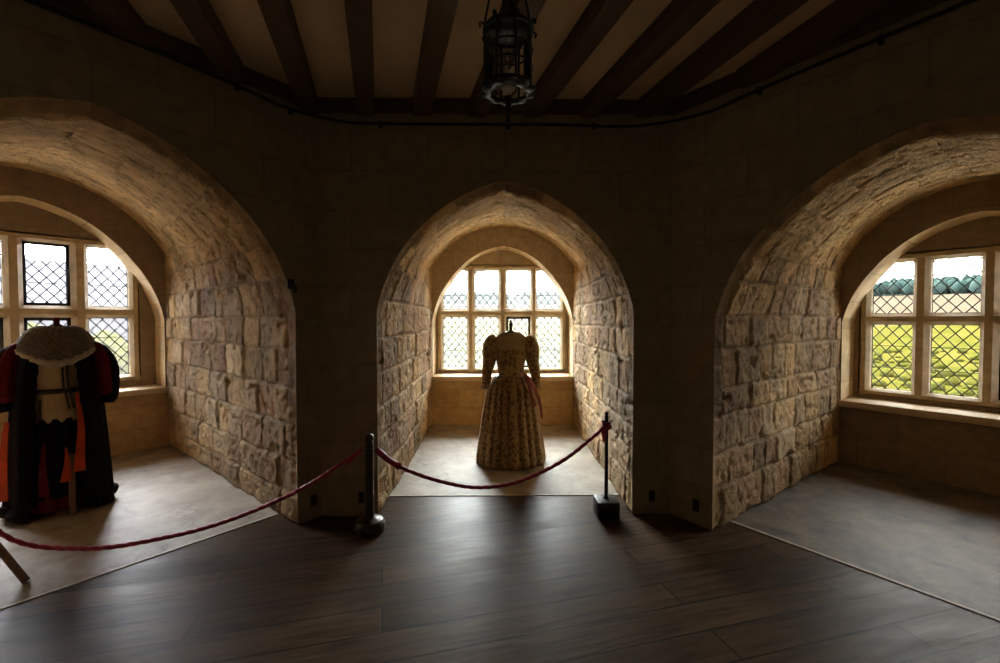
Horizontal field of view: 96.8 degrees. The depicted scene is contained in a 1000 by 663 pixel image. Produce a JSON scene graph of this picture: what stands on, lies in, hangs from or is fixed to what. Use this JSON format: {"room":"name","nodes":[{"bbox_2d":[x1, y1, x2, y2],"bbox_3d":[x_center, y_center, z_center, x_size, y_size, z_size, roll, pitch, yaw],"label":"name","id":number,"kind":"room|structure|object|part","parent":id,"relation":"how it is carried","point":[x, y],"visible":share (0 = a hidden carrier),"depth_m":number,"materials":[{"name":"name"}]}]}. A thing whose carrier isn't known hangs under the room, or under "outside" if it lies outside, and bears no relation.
{"room":"historic interior","nodes":[
{"label":"historic interior","id":0,"kind":"room"},
{"bbox_2d":[0,195,165,386],"bbox_3d":[-5.146,-0.336,4.782,0.460,2.151,2.400,1,2,38],"label":"arch","id":1,"kind":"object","parent":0,"point":[111,245],"depth_m":5.50,"materials":[{"name":"stone"}]},
{"bbox_2d":[0,148,166,386],"bbox_3d":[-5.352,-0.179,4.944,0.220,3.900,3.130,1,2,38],"label":"wall","id":2,"kind":"structure","parent":0,"point":[14,216],"depth_m":5.18,"materials":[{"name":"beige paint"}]},
{"bbox_2d":[0,230,140,380],"bbox_3d":[-5.355,-0.226,4.889,0.170,1.755,2.195,1,2,38],"label":"window","id":3,"kind":"structure","parent":2,"relation":"in","point":[15,311],"depth_m":5.22,"materials":[{"name":"stone"}]},
{"bbox_3d":[-5.566,0.214,4.722,0.055,0.733,0.393,1,2,38],"label":"casement frame","id":4,"kind":"part","parent":3,"relation":"part of","materials":[{"name":"black metal"}]},
{"bbox_3d":[-5.238,-0.659,5.125,0.055,0.728,0.393,1,2,38],"label":"casement frame","id":5,"kind":"part","parent":3,"relation":"part of","materials":[{"name":"black metal"}]},
{"bbox_3d":[-5.238,0.203,5.147,0.055,0.733,0.393,1,2,38],"label":"casement frame","id":6,"kind":"part","parent":3,"relation":"part of","materials":[{"name":"black metal"}]},
{"bbox_2d":[0,393,167,455],"bbox_3d":[-4.964,1.123,4.679,0.001,0.710,2.550,1,2,38],"label":"wall","id":7,"kind":"structure","parent":0,"point":[135,423],"depth_m":5.39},
{"bbox_2d":[118,384,167,397],"bbox_3d":[-5.124,0.757,4.793,0.475,0.075,2.530,1,2,38],"label":"sill","id":8,"kind":"structure","parent":7,"relation":"attached to","point":[140,390],"depth_m":5.47,"materials":[{"name":"stone"}]},
{"bbox_2d":[0,445,276,606],"bbox_3d":[-3.756,1.526,3.758,3.150,0.053,2.510,1,2,38],"label":"floor","id":9,"kind":"structure","parent":0,"point":[164,490],"depth_m":3.54,"materials":[{"name":"stone"}]},
{"bbox_2d":[0,542,30,583],"bbox_3d":[-3.209,1.147,2.732,0.659,0.766,0.680,0,2,-12],"label":"tripod","id":10,"kind":"object","parent":9,"relation":"on","point":[7,558],"visible":1,"depth_m":2.68,"materials":[{"name":"brown wood"}]},
{"bbox_2d":[0,317,119,523],"bbox_3d":[-3.744,0.693,3.771,0.789,1.625,0.665,-1,2,-44],"label":"costume","id":11,"kind":"object","parent":9,"relation":"on","point":[57,381],"visible":1,"depth_m":3.60,"materials":[{"name":"black fabric"}]},
{"bbox_2d":[0,97,297,522],"bbox_3d":[-3.613,-0.095,3.590,3.430,3.202,2.553,1,2,38],"label":"stone archway","id":12,"kind":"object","parent":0,"point":[231,324],"depth_m":3.88,"materials":[{"name":"stone"}]},
{"bbox_2d":[0,513,280,609],"bbox_3d":[-2.530,1.535,2.754,0.027,0.026,2.392,1,2,38],"label":"trim","id":13,"kind":"structure","parent":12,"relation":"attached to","point":[252,522],"depth_m":2.88,"materials":[{"name":"stone"}]},
{"bbox_2d":[0,0,320,524],"bbox_3d":[-2.402,-0.197,2.349,0.001,3.470,3.097,1,2,38],"label":"wall","id":14,"kind":"structure","parent":0,"point":[264,156],"depth_m":3.00,"materials":[{"name":"beige paint"}]},
{"bbox_2d":[35,0,109,30],"bbox_3d":[-2.311,-1.740,2.402,0.070,0.102,0.289,1,2,38],"label":"wall plate","id":15,"kind":"object","parent":14,"relation":"attached to","point":[77,8],"depth_m":2.39,"materials":[{"name":"brown wood"}]},
{"bbox_2d":[146,25,216,73],"bbox_3d":[-2.007,-1.757,2.796,0.070,0.125,0.371,1,2,38],"label":"wall plate","id":16,"kind":"object","parent":14,"relation":"attached to","point":[166,43],"depth_m":2.75,"materials":[{"name":"brown wood"}]},
{"bbox_2d":[244,66,296,104],"bbox_3d":[-1.676,-1.768,3.225,0.070,0.125,0.368,1,2,38],"label":"wall plate","id":17,"kind":"object","parent":14,"relation":"attached to","point":[254,79],"depth_m":3.19,"materials":[{"name":"brown wood"}]},
{"bbox_2d":[287,279,296,292],"bbox_3d":[-1.581,-0.344,3.377,0.080,0.108,0.053,1,2,38],"label":"iron hook","id":18,"kind":"object","parent":14,"relation":"attached to","point":[290,282],"visible":1,"depth_m":3.37,"materials":[{"name":"black metal"}]},
{"bbox_3d":[-1.595,-0.361,3.385,0.018,0.075,0.050,1,2,38],"label":"hook plate","id":19,"kind":"part","parent":18,"relation":"part of","materials":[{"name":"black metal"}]},
{"bbox_2d":[311,494,316,506],"bbox_3d":[-1.493,1.352,3.560,0.018,0.088,0.044,1,2,38],"label":"wall slot","id":20,"kind":"object","parent":14,"relation":"attached to","point":[313,497],"visible":1,"depth_m":3.56,"materials":[{"name":"black paint"}]},
{"bbox_2d":[23,0,977,129],"bbox_3d":[-0.076,-1.650,2.307,6.380,0.126,2.507,0,2,-1],"label":"cable","id":21,"kind":"object","parent":14,"relation":"attached to","point":[880,40],"visible":1,"depth_m":3.00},
{"bbox_2d":[449,271,484,287],"bbox_3d":[-9.759,-2.977,48.845,0.138,0.145,99.047,0,2,-15],"label":"sky","id":22,"kind":"structure","parent":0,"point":[478,272],"depth_m":18.38,"materials":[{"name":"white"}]},
{"bbox_2d":[128,0,834,99],"bbox_3d":[-0.024,-1.812,0.452,6.829,0.100,6.400,0,2,-1],"label":"ceiling","id":23,"kind":"structure","parent":0,"point":[398,25],"depth_m":2.77,"materials":[{"name":"paint"}]},
{"bbox_2d":[82,0,147,46],"bbox_3d":[-1.448,-1.698,-0.018,0.136,0.145,5.505,0,2,-15],"label":"ceiling beam","id":24,"kind":"structure","parent":23,"relation":"attached to","point":[118,16],"depth_m":2.43,"materials":[{"name":"brown wood"}]},
{"bbox_2d":[169,0,244,84],"bbox_3d":[-1.060,-1.703,0.200,0.136,0.145,5.943,0,2,-15],"label":"ceiling beam","id":25,"kind":"structure","parent":23,"relation":"attached to","point":[200,18],"depth_m":2.58,"materials":[{"name":"brown wood"}]},
{"bbox_2d":[257,0,317,113],"bbox_3d":[-0.672,-1.709,0.417,0.136,0.145,6.380,0,2,-15],"label":"ceiling beam","id":26,"kind":"structure","parent":23,"relation":"attached to","point":[278,15],"depth_m":2.69,"materials":[{"name":"brown wood"}]},
{"bbox_2d":[318,97,356,112],"bbox_3d":[-1.277,-1.779,3.521,0.297,0.118,0.070,0,2,-1],"label":"wall plate","id":27,"kind":"object","parent":23,"relation":"attached to","point":[325,104],"depth_m":3.49,"materials":[{"name":"brown wood"}]},
{"bbox_2d":[344,0,374,115],"bbox_3d":[-0.235,-1.710,0.452,0.136,0.145,6.438,0,2,-15],"label":"ceiling beam","id":28,"kind":"structure","parent":23,"relation":"attached to","point":[359,20],"depth_m":2.69,"materials":[{"name":"brown wood"}]},
{"bbox_2d":[413,0,458,115],"bbox_3d":[0.210,-1.710,0.459,0.136,0.145,6.438,0,2,-15],"label":"ceiling beam","id":29,"kind":"structure","parent":23,"relation":"attached to","point":[440,14],"depth_m":2.70,"materials":[{"name":"brown wood"}]},
{"bbox_2d":[478,0,536,131],"bbox_3d":[0.037,-1.355,1.966,0.264,0.925,0.264,0,2,-1],"label":"hanging lantern","id":30,"kind":"object","parent":23,"relation":"hanging from","point":[508,28],"visible":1,"depth_m":1.94,"materials":[{"name":"black metal"}]},
{"bbox_2d":[501,51,515,91],"bbox_3d":[0.037,-1.162,1.971,0.070,0.160,0.070,0,2,-1],"label":"candle","id":31,"kind":"object","parent":30,"relation":"on","point":[508,88],"depth_m":1.97,"materials":[{"name":"beige wax"}]},
{"bbox_2d":[469,0,545,116],"bbox_3d":[0.655,-1.710,0.465,0.136,0.145,6.438,0,2,-15],"label":"ceiling beam","id":32,"kind":"structure","parent":23,"relation":"attached to","point":[480,106],"depth_m":2.89,"materials":[{"name":"brown wood"}]},
{"bbox_2d":[524,0,633,116],"bbox_3d":[1.100,-1.710,0.472,0.136,0.145,6.438,0,2,-15],"label":"ceiling beam","id":33,"kind":"structure","parent":23,"relation":"attached to","point":[599,17],"depth_m":2.71,"materials":[{"name":"brown wood"}]},
{"bbox_2d":[543,99,581,114],"bbox_3d":[0.494,-1.777,3.547,0.301,0.119,0.070,0,2,-1],"label":"wall plate","id":34,"kind":"object","parent":33,"relation":"attached to","point":[559,106],"depth_m":3.51,"materials":[{"name":"brown wood"}]},
{"bbox_2d":[580,0,720,117],"bbox_3d":[1.545,-1.711,0.478,0.136,0.145,6.438,0,2,-15],"label":"ceiling beam","id":35,"kind":"structure","parent":23,"relation":"attached to","point":[680,16],"depth_m":2.72,"materials":[{"name":"brown wood"}]},
{"bbox_2d":[600,99,637,114],"bbox_3d":[0.943,-1.780,3.554,0.294,0.119,0.070,0,2,-1],"label":"wall plate","id":36,"kind":"object","parent":35,"relation":"attached to","point":[618,106],"depth_m":3.52,"materials":[{"name":"brown wood"}]},
{"bbox_2d":[635,0,808,117],"bbox_3d":[1.990,-1.711,0.485,0.136,0.145,6.438,0,2,-15],"label":"ceiling beam","id":37,"kind":"structure","parent":23,"relation":"attached to","point":[759,16],"depth_m":2.73,"materials":[{"name":"brown wood"}]},
{"bbox_2d":[736,0,896,88],"bbox_3d":[2.498,-1.705,0.258,0.136,0.145,5.956,0,2,-15],"label":"ceiling beam","id":38,"kind":"structure","parent":23,"relation":"attached to","point":[840,16],"depth_m":2.61,"materials":[{"name":"brown wood"}]},
{"bbox_2d":[317,113,672,515],"bbox_3d":[-0.030,-0.229,3.595,2.853,3.470,0.001,0,2,-1],"label":"wall","id":39,"kind":"structure","parent":0,"point":[377,186],"depth_m":3.58,"materials":[{"name":"beige paint"}]},
{"bbox_2d":[358,492,363,502],"bbox_3d":[-1.129,1.351,3.615,0.044,0.088,0.018,0,2,-1],"label":"wall slot","id":40,"kind":"object","parent":39,"relation":"attached to","point":[360,494],"visible":1,"depth_m":3.61,"materials":[{"name":"black paint"}]},
{"bbox_2d":[374,98,412,113],"bbox_3d":[-0.838,-1.775,3.528,0.298,0.119,0.070,0,2,-1],"label":"wall plate","id":41,"kind":"object","parent":39,"relation":"attached to","point":[381,105],"depth_m":3.49,"materials":[{"name":"brown wood"}]},
{"bbox_2d":[431,98,469,113],"bbox_3d":[-0.391,-1.778,3.534,0.299,0.119,0.070,0,2,-1],"label":"wall plate","id":42,"kind":"object","parent":39,"relation":"attached to","point":[451,106],"depth_m":3.50,"materials":[{"name":"brown wood"}]},
{"bbox_2d":[487,102,525,114],"bbox_3d":[0.051,-1.763,3.541,0.300,0.094,0.070,0,2,-1],"label":"wall plate","id":43,"kind":"object","parent":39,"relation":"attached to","point":[515,109],"depth_m":3.51,"materials":[{"name":"brown wood"}]},
{"bbox_2d":[649,490,654,500],"bbox_3d":[1.246,1.350,3.650,0.044,0.088,0.018,0,2,-1],"label":"wall slot","id":44,"kind":"object","parent":39,"relation":"attached to","point":[651,492],"visible":1,"depth_m":3.65,"materials":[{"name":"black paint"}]},
{"bbox_2d":[0,495,999,662],"bbox_3d":[-0.027,1.581,0.759,6.630,0.001,6.635,0,2,-1],"label":"floor","id":45,"kind":"structure","parent":0,"point":[446,579],"depth_m":2.56,"materials":[{"name":"brown wood"}]},
{"bbox_2d":[354,433,384,536],"bbox_3d":[-0.994,1.143,3.382,0.232,0.738,0.232,0,2,-1],"label":"barrier post","id":46,"kind":"object","parent":45,"relation":"on","point":[369,524],"visible":1,"depth_m":3.35,"materials":[{"name":"black metal"}]},
{"bbox_2d":[0,448,362,550],"bbox_3d":[-2.143,1.165,3.057,2.306,0.548,0.073,0,2,-17],"label":"rope","id":47,"kind":"object","parent":46,"relation":"hanging from","point":[353,456],"visible":1,"depth_m":3.04,"materials":[{"name":"red fabric"}]},
{"bbox_2d":[375,420,611,489],"bbox_3d":[-0.019,0.987,3.498,1.888,0.521,0.092,0,2,-9],"label":"rope","id":48,"kind":"object","parent":46,"relation":"hanging from","point":[606,426],"visible":0.99,"depth_m":3.51,"materials":[{"name":"red fabric"}]},
{"bbox_2d":[593,411,619,518],"bbox_3d":[0.872,1.079,3.638,0.176,0.853,0.190,0,2,-1],"label":"stand","id":49,"kind":"object","parent":45,"relation":"on","point":[605,506],"visible":1,"depth_m":3.61,"materials":[{"name":"black paint"}]},
{"bbox_2d":[432,227,572,375],"bbox_3d":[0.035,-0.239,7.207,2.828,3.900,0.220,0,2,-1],"label":"wall","id":50,"kind":"structure","parent":0,"point":[502,257],"depth_m":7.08,"materials":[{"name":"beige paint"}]},
{"bbox_2d":[437,265,565,372],"bbox_3d":[0.029,-0.205,7.178,2.093,1.735,0.170,0,2,-1],"label":"window","id":51,"kind":"structure","parent":50,"relation":"in","point":[503,314],"depth_m":7.13,"materials":[{"name":"stone"}]},
{"bbox_3d":[0.296,0.172,7.250,0.393,0.824,0.055,0,2,-1],"label":"casement frame","id":52,"kind":"part","parent":51,"relation":"part of","materials":[{"name":"black metal"}]},
{"bbox_2d":[433,381,572,424],"bbox_3d":[0.042,1.074,6.752,2.248,0.700,0.001,0,2,-1],"label":"wall","id":53,"kind":"structure","parent":0,"point":[454,402],"depth_m":6.75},
{"bbox_2d":[431,373,573,380],"bbox_3d":[0.040,0.711,6.945,2.228,0.075,0.475,0,2,-1],"label":"sill","id":54,"kind":"structure","parent":53,"relation":"attached to","point":[438,376],"depth_m":6.72,"materials":[{"name":"stone"}]},
{"bbox_2d":[390,425,618,494],"bbox_3d":[0.053,1.482,5.434,2.225,0.053,2.755,0,2,-1],"label":"floor","id":55,"kind":"structure","parent":0,"point":[445,452],"depth_m":4.74,"materials":[{"name":"stone"}]},
{"bbox_2d":[476,320,545,470],"bbox_3d":[0.122,0.662,5.039,0.775,1.592,0.749,-1,2,-37],"label":"dress","id":56,"kind":"object","parent":55,"relation":"on","point":[510,434],"visible":1,"depth_m":4.84,"materials":[{"name":"beige fabric"}]},
{"bbox_2d":[377,181,633,512],"bbox_3d":[0.061,-0.051,5.162,2.287,3.031,3.120,0,2,-1],"label":"wall","id":57,"kind":"structure","parent":0,"point":[603,313],"depth_m":4.37,"materials":[{"name":"stone"}]},
{"bbox_2d":[389,494,618,496],"bbox_3d":[0.046,1.502,4.048,2.170,0.026,0.026,0,2,-1],"label":"trim","id":58,"kind":"structure","parent":57,"relation":"attached to","point":[474,494],"depth_m":4.04,"materials":[{"name":"stone"}]},
{"bbox_2d":[669,0,999,530],"bbox_3d":[2.341,-0.195,2.285,0.001,3.470,3.264,-1,2,-35],"label":"wall","id":59,"kind":"structure","parent":0,"point":[736,166],"depth_m":3.00,"materials":[{"name":"beige paint"}]},
{"bbox_2d":[693,499,698,511],"bbox_3d":[1.528,1.355,3.464,0.018,0.088,0.044,-1,2,-35],"label":"wall slot","id":60,"kind":"object","parent":59,"relation":"attached to","point":[695,501],"visible":1,"depth_m":3.46,"materials":[{"name":"black paint"}]},
{"bbox_2d":[673,71,737,114],"bbox_3d":[1.549,-1.770,3.335,0.071,0.126,0.501,-1,2,-35],"label":"wall plate","id":61,"kind":"object","parent":59,"relation":"attached to","point":[726,84],"depth_m":3.30,"materials":[{"name":"brown wood"}]},
{"bbox_2d":[790,0,948,66],"bbox_3d":[2.095,-1.745,2.565,0.071,0.115,0.721,-1,2,-35],"label":"wall plate","id":62,"kind":"object","parent":59,"relation":"attached to","point":[895,11],"depth_m":2.47,"materials":[{"name":"brown wood"}]},
{"bbox_2d":[712,115,999,529],"bbox_3d":[3.375,0.061,3.217,2.842,2.910,2.466,-1,2,-35],"label":"wall","id":63,"kind":"structure","parent":0,"point":[777,345],"depth_m":3.69,"materials":[{"name":"stone"}]},
{"bbox_2d":[730,520,999,621],"bbox_3d":[2.488,1.540,2.601,0.026,0.026,2.359,-1,2,-35],"label":"trim","id":64,"kind":"structure","parent":63,"relation":"attached to","point":[734,522],"depth_m":2.77,"materials":[{"name":"stone"}]},
{"bbox_2d":[732,461,999,618],"bbox_3d":[3.507,1.536,3.359,2.522,0.053,2.418,-1,2,-35],"label":"floor","id":65,"kind":"structure","parent":0,"point":[941,540],"depth_m":3.42,"materials":[{"name":"stone"}]},
{"bbox_2d":[838,406,999,495],"bbox_3d":[4.426,1.162,4.147,0.001,0.660,2.220,-1,2,-35],"label":"wall","id":66,"kind":"structure","parent":0,"point":[956,454],"depth_m":4.43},
{"bbox_2d":[837,396,999,427],"bbox_3d":[4.591,0.821,4.255,0.475,0.075,2.200,-1,2,-35],"label":"sill","id":67,"kind":"structure","parent":66,"relation":"attached to","point":[984,418],"depth_m":4.46,"materials":[{"name":"stone"}]},
{"bbox_2d":[840,143,999,412],"bbox_3d":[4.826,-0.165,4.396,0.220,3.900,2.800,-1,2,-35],"label":"wall","id":68,"kind":"structure","parent":0,"point":[985,231],"depth_m":4.52,"materials":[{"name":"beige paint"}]},
{"bbox_2d":[858,245,999,407],"bbox_3d":[4.814,-0.047,4.364,0.170,1.595,2.050,-1,2,-35],"label":"window","id":69,"kind":"structure","parent":68,"relation":"in","point":[922,319],"depth_m":4.69,"materials":[{"name":"stone"}]},
{"bbox_3d":[5.005,0.308,4.204,0.055,0.743,0.370,-1,2,-35],"label":"casement frame","id":70,"kind":"part","parent":69,"relation":"part of","materials":[{"name":"beige wood"}]},
{"bbox_2d":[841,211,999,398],"bbox_3d":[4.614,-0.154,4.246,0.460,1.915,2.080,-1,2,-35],"label":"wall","id":71,"kind":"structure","parent":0,"point":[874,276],"depth_m":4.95,"materials":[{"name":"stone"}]},
{"label":"outside","id":72,"kind":"structure","parent":0,"visible":0},
{"bbox_2d":[444,294,980,325],"bbox_3d":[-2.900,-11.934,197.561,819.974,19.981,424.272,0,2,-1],"label":"ground","id":73,"kind":"structure","parent":72,"point":[972,299],"depth_m":251.68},
{"bbox_2d":[444,274,981,304],"bbox_3d":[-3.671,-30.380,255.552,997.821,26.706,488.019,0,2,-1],"label":"woodland","id":74,"kind":"object","parent":73,"relation":"on","point":[948,280],"visible":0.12,"depth_m":332.65,"materials":[{"name":"green plant"}]},
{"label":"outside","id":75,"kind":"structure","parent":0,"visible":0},
{"bbox_3d":[-0.453,9.550,31.138,127.996,0.982,66.228,0,2,-1],"label":"ground","id":76,"kind":"structure","parent":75,"visible":0},
{"bbox_2d":[0,258,127,341],"bbox_3d":[-52.625,0.794,42.268,11.200,16.600,69.201,1,2,38],"label":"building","id":77,"kind":"structure","parent":76,"relation":"on","point":[38,264],"depth_m":47.28,"materials":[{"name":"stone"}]},
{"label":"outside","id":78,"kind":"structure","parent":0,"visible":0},
{"bbox_2d":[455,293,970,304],"bbox_3d":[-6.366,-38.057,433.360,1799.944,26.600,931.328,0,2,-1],"label":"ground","id":79,"kind":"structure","parent":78,"point":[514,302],"depth_m":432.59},
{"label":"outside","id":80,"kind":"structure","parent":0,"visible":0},
{"bbox_2d":[444,320,979,396],"bbox_3d":[-1.641,2.489,112.033,463.985,10.564,240.076,0,2,-1],"label":"landscape","id":81,"kind":"structure","parent":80,"point":[963,333],"depth_m":126.72,"materials":[{"name":"green plant"}]},
{"bbox_2d":[27,321,978,395],"bbox_3d":[-1.779,3.671,76.664,298.921,11.104,148.094,0,2,-1],"label":"shrubbery","id":82,"kind":"object","parent":81,"relation":"on","point":[970,382],"visible":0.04,"depth_m":75.91,"materials":[{"name":"green plant"}]}
]}

